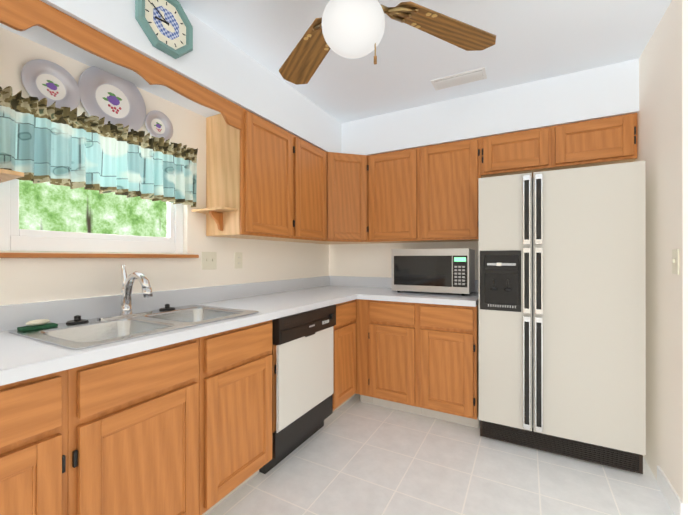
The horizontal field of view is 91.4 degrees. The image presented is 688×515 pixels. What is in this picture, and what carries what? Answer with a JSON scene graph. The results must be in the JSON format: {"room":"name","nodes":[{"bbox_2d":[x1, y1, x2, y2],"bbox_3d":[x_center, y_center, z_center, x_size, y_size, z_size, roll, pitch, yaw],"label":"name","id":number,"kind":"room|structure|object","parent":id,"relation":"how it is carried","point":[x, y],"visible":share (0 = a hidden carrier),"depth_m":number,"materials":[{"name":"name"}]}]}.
{"room":"kitchen","nodes":[
{"label":"kitchen","id":0,"kind":"room"},
{"bbox_2d":[0,27,327,304],"bbox_3d":[-1.542,-0.021,1.120,0.120,2.440,5.830,0,0,28],"label":"wall","id":1,"kind":"structure","parent":0,"point":[22,280],"depth_m":1.92,"materials":[{"name":"white paint"}]},
{"bbox_2d":[21,59,80,110],"bbox_3d":[-1.274,-0.745,1.465,0.020,0.210,0.210,0,0,28],"label":"plate","id":2,"kind":"object","parent":1,"relation":"attached to","point":[52,82],"visible":1,"depth_m":1.46,"materials":[{"name":"white ceramic"}]},
{"bbox_2d":[0,179,182,252],"bbox_3d":[-1.218,-0.342,1.718,0.050,0.631,0.846,0,0,28],"label":"window","id":3,"kind":"structure","parent":1,"relation":"in","point":[13,237],"depth_m":1.57,"materials":[{"name":"white plastic"}]},
{"bbox_2d":[0,253,198,257],"bbox_3d":[-1.144,-0.008,1.675,0.048,0.020,0.945,0,0,28],"label":"window sill","id":4,"kind":"structure","parent":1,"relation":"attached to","point":[40,255],"depth_m":1.55,"materials":[{"name":"brown wood"}]},
{"bbox_2d":[78,66,145,131],"bbox_3d":[-1.155,-0.785,1.685,0.020,0.316,0.316,0,0,28],"label":"plate","id":5,"kind":"object","parent":1,"relation":"attached to","point":[112,98],"visible":1,"depth_m":1.68,"materials":[{"name":"white ceramic"}]},
{"bbox_2d":[145,110,172,140],"bbox_3d":[-1.043,-0.740,1.891,0.020,0.164,0.164,0,0,28],"label":"plate","id":6,"kind":"object","parent":1,"relation":"attached to","point":[158,124],"visible":1,"depth_m":1.89,"materials":[{"name":"white ceramic"}]},
{"bbox_2d":[0,276,327,331],"bbox_3d":[-0.979,0.241,2.007,0.019,0.100,3.488,0,0,28],"label":"backsplash","id":7,"kind":"structure","parent":1,"relation":"attached to","point":[57,311],"depth_m":1.77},
{"bbox_2d":[202,252,216,269],"bbox_3d":[-0.880,0.021,2.200,0.014,0.116,0.116,0,0,28],"label":"switch plate","id":8,"kind":"object","parent":1,"relation":"attached to","point":[209,260],"visible":1,"depth_m":2.20,"materials":[{"name":"beige plastic"}]},
{"bbox_2d":[235,252,241,268],"bbox_3d":[-0.761,0.021,2.425,0.009,0.116,0.070,0,0,28],"label":"electrical outlet plate","id":9,"kind":"object","parent":1,"relation":"attached to","point":[238,259],"visible":1,"depth_m":2.42,"materials":[{"name":"beige plastic"}]},
{"bbox_2d":[206,107,329,242],"bbox_3d":[-0.487,-0.524,2.533,0.383,0.770,1.012,0,0,28],"label":"upper cabinet","id":10,"kind":"object","parent":1,"relation":"attached to","point":[267,180],"depth_m":2.20,"materials":[{"name":"brown wood"}]},
{"bbox_2d":[0,169,23,182],"bbox_3d":[-1.267,-0.233,1.191,0.273,0.129,0.114,0,0,28],"label":"corner shelf","id":11,"kind":"object","parent":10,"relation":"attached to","point":[6,175],"visible":1,"depth_m":1.16,"materials":[{"name":"brown wood"}]},
{"bbox_2d":[0,0,240,129],"bbox_3d":[-0.890,-0.843,1.549,0.019,0.135,1.102,0,0,28],"label":"wood valance","id":12,"kind":"object","parent":10,"relation":"attached to","point":[21,15],"visible":1,"depth_m":1.38,"materials":[{"name":"brown wood"}]},
{"bbox_2d":[191,206,236,230],"bbox_3d":[-0.796,-0.232,2.059,0.273,0.129,0.114,0,0,28],"label":"corner shelf","id":13,"kind":"object","parent":10,"relation":"attached to","point":[216,213],"visible":1,"depth_m":2.06,"materials":[{"name":"brown wood"}]},
{"bbox_3d":[-1.155,-0.600,1.653,0.050,0.024,0.985,0,0,28],"label":"curtain rod","id":14,"kind":"object","parent":1,"relation":"attached to","visible":0},
{"bbox_2d":[0,86,197,206],"bbox_3d":[-1.112,-0.480,1.630,0.066,0.354,0.925,0,0,28],"label":"curtain valance","id":15,"kind":"object","parent":14,"relation":"hanging from","point":[41,141],"visible":1,"depth_m":1.54,"materials":[{"name":"teal fabric"}]},
{"bbox_2d":[328,241,478,279],"bbox_3d":[1.001,-0.018,2.989,2.570,2.440,0.120,0,0,28],"label":"wall","id":16,"kind":"structure","parent":0,"point":[356,260],"depth_m":3.32,"materials":[{"name":"white paint"}]},
{"bbox_2d":[315,243,374,244],"bbox_3d":[-0.037,-0.523,3.145,0.592,0.770,0.592,0,0,28],"label":"upper cabinet","id":17,"kind":"object","parent":16,"relation":"attached to","point":[315,243],"depth_m":3.29,"materials":[{"name":"brown wood"}]},
{"bbox_2d":[330,152,373,242],"bbox_3d":[0.037,-0.523,2.895,0.364,0.770,0.365,0,0,28],"label":"upper cabinet","id":18,"kind":"object","parent":16,"relation":"attached to","point":[351,175],"depth_m":2.93,"materials":[{"name":"brown wood"}]},
{"bbox_2d":[374,147,421,242],"bbox_3d":[0.455,-0.523,2.996,0.516,0.770,0.384,0,0,28],"label":"upper cabinet","id":19,"kind":"object","parent":16,"relation":"attached to","point":[397,174],"depth_m":2.84,"materials":[{"name":"brown wood"}]},
{"bbox_2d":[328,276,478,291],"bbox_3d":[0.521,0.242,3.166,1.513,0.100,0.020,0,0,28],"label":"backsplash","id":20,"kind":"structure","parent":16,"relation":"attached to","point":[353,282],"depth_m":3.32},
{"bbox_2d":[422,138,481,241],"bbox_3d":[0.900,-0.523,2.783,0.470,0.770,0.336,0,0,28],"label":"upper cabinet","id":21,"kind":"object","parent":16,"relation":"attached to","point":[451,171],"depth_m":2.63,"materials":[{"name":"brown wood"}]},
{"bbox_2d":[482,126,553,177],"bbox_3d":[1.308,-0.766,2.562,0.458,0.285,0.336,0,0,28],"label":"upper cabinet","id":22,"kind":"object","parent":16,"relation":"attached to","point":[528,151],"depth_m":2.41,"materials":[{"name":"brown wood"}]},
{"bbox_2d":[554,113,636,169],"bbox_3d":[1.710,-0.766,2.344,0.457,0.285,0.336,0,0,28],"label":"upper cabinet","id":23,"kind":"object","parent":16,"relation":"attached to","point":[609,140],"depth_m":2.20,"materials":[{"name":"brown wood"}]},
{"bbox_2d":[177,0,671,122],"bbox_3d":[0.357,-1.282,0.093,4.440,0.080,5.830,0,0,28],"label":"ceiling","id":24,"kind":"structure","parent":0,"point":[536,40],"depth_m":1.96,"materials":[{"name":"white paint"}]},
{"bbox_2d":[0,0,343,152],"bbox_3d":[-1.342,-1.077,1.013,0.335,0.327,5.590,0,0,28],"label":"soffit","id":25,"kind":"structure","parent":24,"relation":"attached to","point":[217,63],"depth_m":1.84,"materials":[{"name":"white paint"}]},
{"bbox_2d":[135,0,192,58],"bbox_3d":[-0.829,-1.098,1.571,0.034,0.272,0.272,0,0,28],"label":"clock","id":26,"kind":"object","parent":25,"relation":"attached to","point":[166,26],"visible":1,"depth_m":1.57,"materials":[{"name":"teal"}]},
{"bbox_2d":[279,0,495,84],"bbox_3d":[0.033,-0.963,1.195,1.041,0.554,1.041,0,0,18],"label":"ceiling fan","id":27,"kind":"object","parent":24,"relation":"hanging from","point":[352,29],"visible":1,"depth_m":1.30,"materials":[{"name":"brown wood"}]},
{"bbox_2d":[431,67,486,89],"bbox_3d":[0.795,-1.231,2.329,0.350,0.015,0.150,0,0,28],"label":"ceiling vent","id":28,"kind":"object","parent":24,"relation":"in","point":[478,74],"visible":1,"depth_m":2.31,"materials":[{"name":"white"}]},
{"bbox_2d":[344,59,638,155],"bbox_3d":[0.998,-1.075,2.734,2.090,0.327,0.335,0,0,28],"label":"soffit","id":29,"kind":"structure","parent":24,"relation":"attached to","point":[612,90],"depth_m":2.44,"materials":[{"name":"white paint"}]},
{"bbox_2d":[207,394,674,514],"bbox_3d":[0.357,1.228,0.089,4.440,0.060,5.830,0,0,28],"label":"floor","id":30,"kind":"structure","parent":0,"point":[354,455],"depth_m":1.82,"materials":[{"name":"tile"}]},
{"bbox_2d":[0,364,79,514],"bbox_3d":[-1.205,0.765,0.947,0.631,0.868,0.470,0,0,28],"label":"base cabinet","id":31,"kind":"object","parent":30,"relation":"on","point":[40,412],"depth_m":0.94,"materials":[{"name":"brown wood"}]},
{"bbox_2d":[0,284,375,379],"bbox_3d":[-0.705,0.310,1.858,0.642,0.039,3.488,0,0,28],"label":"countertop","id":32,"kind":"structure","parent":31,"relation":"on","point":[19,355],"depth_m":1.28,"materials":[{"name":"white laminate"}]},
{"bbox_2d":[9,305,258,349],"bbox_3d":[-0.870,0.378,1.531,0.540,0.190,0.830,0,0,28],"label":"double-bowl sink","id":33,"kind":"object","parent":32,"relation":"in","point":[94,332],"visible":0.4,"depth_m":1.48,"materials":[{"name":"silver metal"}]},
{"bbox_2d":[17,319,57,331],"bbox_3d":[-1.217,0.265,1.336,0.055,0.035,0.110,0,0,28],"label":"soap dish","id":34,"kind":"object","parent":33,"relation":"on","point":[39,324],"visible":1,"depth_m":1.32,"materials":[{"name":"green"}]},
{"bbox_2d":[66,315,88,323],"bbox_3d":[-1.157,0.266,1.457,0.080,0.032,0.080,0,0,28],"label":"stopper","id":35,"kind":"object","parent":33,"relation":"on","point":[77,319],"visible":1,"depth_m":1.45,"materials":[{"name":"black plastic"}]},
{"bbox_2d":[97,265,152,319],"bbox_3d":[-0.991,0.159,1.597,0.232,0.247,0.250,0,0,28],"label":"chrome faucet","id":36,"kind":"object","parent":33,"relation":"on","point":[126,296],"visible":1,"depth_m":1.61,"materials":[{"name":"silver metal"}]},
{"bbox_2d":[159,304,174,310],"bbox_3d":[-0.959,0.267,1.822,0.080,0.032,0.080,0,0,28],"label":"stopper","id":37,"kind":"object","parent":33,"relation":"on","point":[167,307],"visible":1,"depth_m":1.81,"materials":[{"name":"black plastic"}]},
{"bbox_2d":[80,372,207,514],"bbox_3d":[-0.982,0.900,1.358,0.631,0.600,0.465,0,0,28],"label":"base cabinet","id":38,"kind":"object","parent":30,"relation":"on","point":[177,422],"depth_m":1.20,"materials":[{"name":"brown wood"}]},
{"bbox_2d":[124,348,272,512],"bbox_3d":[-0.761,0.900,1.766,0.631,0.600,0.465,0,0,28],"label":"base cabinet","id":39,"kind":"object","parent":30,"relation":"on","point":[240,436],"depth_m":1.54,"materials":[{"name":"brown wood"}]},
{"bbox_2d":[259,305,335,473],"bbox_3d":[-0.470,0.766,2.227,0.650,0.869,0.615,0,0,28],"label":"dishwasher","id":40,"kind":"object","parent":30,"relation":"on","point":[303,373],"visible":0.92,"depth_m":2.01,"materials":[{"name":"white painted metal"},{"name":"black plastic"}]},
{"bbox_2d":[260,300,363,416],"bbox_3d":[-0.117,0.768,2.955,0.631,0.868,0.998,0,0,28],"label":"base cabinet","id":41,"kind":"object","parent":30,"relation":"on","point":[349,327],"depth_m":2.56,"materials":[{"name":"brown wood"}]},
{"bbox_2d":[364,300,479,427],"bbox_3d":[0.686,0.768,2.729,0.810,0.868,0.631,0,0,28],"label":"base cabinet","id":42,"kind":"object","parent":30,"relation":"on","point":[420,359],"depth_m":2.44,"materials":[{"name":"brown wood"}]},
{"bbox_2d":[356,288,478,307],"bbox_3d":[0.646,0.311,2.744,0.890,0.039,0.643,0,0,28],"label":"countertop","id":43,"kind":"structure","parent":42,"relation":"on","point":[470,300],"depth_m":2.51,"materials":[{"name":"white laminate"}]},
{"bbox_2d":[391,248,474,295],"bbox_3d":[0.751,0.111,2.817,0.615,0.360,0.360,0,0,28],"label":"stainless steel microwave","id":44,"kind":"object","parent":43,"relation":"on","point":[450,270],"visible":1,"depth_m":2.65,"materials":[{"name":"grey metal"}]},
{"bbox_2d":[478,161,645,473],"bbox_3d":[1.403,0.340,2.282,0.840,1.722,0.699,0,0,28],"label":"refrigerator","id":45,"kind":"object","parent":30,"relation":"on","point":[562,311],"visible":1,"depth_m":1.98,"materials":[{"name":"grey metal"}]},
{"bbox_2d":[633,15,663,478],"bbox_3d":[1.844,-0.019,1.975,0.120,2.440,0.840,0,0,28],"label":"wall","id":46,"kind":"structure","parent":0,"point":[662,132],"depth_m":1.84,"materials":[{"name":"white paint"}]},
{"bbox_2d":[657,466,678,513],"bbox_3d":[1.596,1.150,1.653,0.012,0.100,0.280,0,0,28],"label":"baseboard","id":47,"kind":"structure","parent":46,"relation":"attached to","point":[663,483],"depth_m":1.65,"materials":[{"name":"white wood"}]},
{"bbox_2d":[664,0,687,503],"bbox_3d":[2.322,-0.021,1.147,1.750,2.440,0.120,0,0,28],"label":"wall","id":48,"kind":"structure","parent":0,"point":[676,15],"depth_m":1.57,"materials":[{"name":"white paint"}]},
{"bbox_2d":[672,249,678,273],"bbox_3d":[1.551,0.020,1.576,0.014,0.116,0.070,0,0,28],"label":"light switch","id":49,"kind":"object","parent":48,"relation":"attached to","point":[675,261],"visible":0.98,"depth_m":1.57,"materials":[{"name":"beige plastic"}]},
{"bbox_2d":[675,496,687,514],"bbox_3d":[2.273,1.149,1.097,1.732,0.100,0.018,0,0,28],"label":"baseboard","id":50,"kind":"structure","parent":48,"relation":"attached to","point":[677,505],"depth_m":1.51,"materials":[{"name":"white wood"}]},
{"label":"outside","id":51,"kind":"structure","parent":0,"visible":0},
{"bbox_2d":[19,180,166,252],"bbox_3d":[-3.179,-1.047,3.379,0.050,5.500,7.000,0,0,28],"label":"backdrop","id":52,"kind":"structure","parent":51,"point":[47,206],"depth_m":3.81,"materials":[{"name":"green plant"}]}
]}

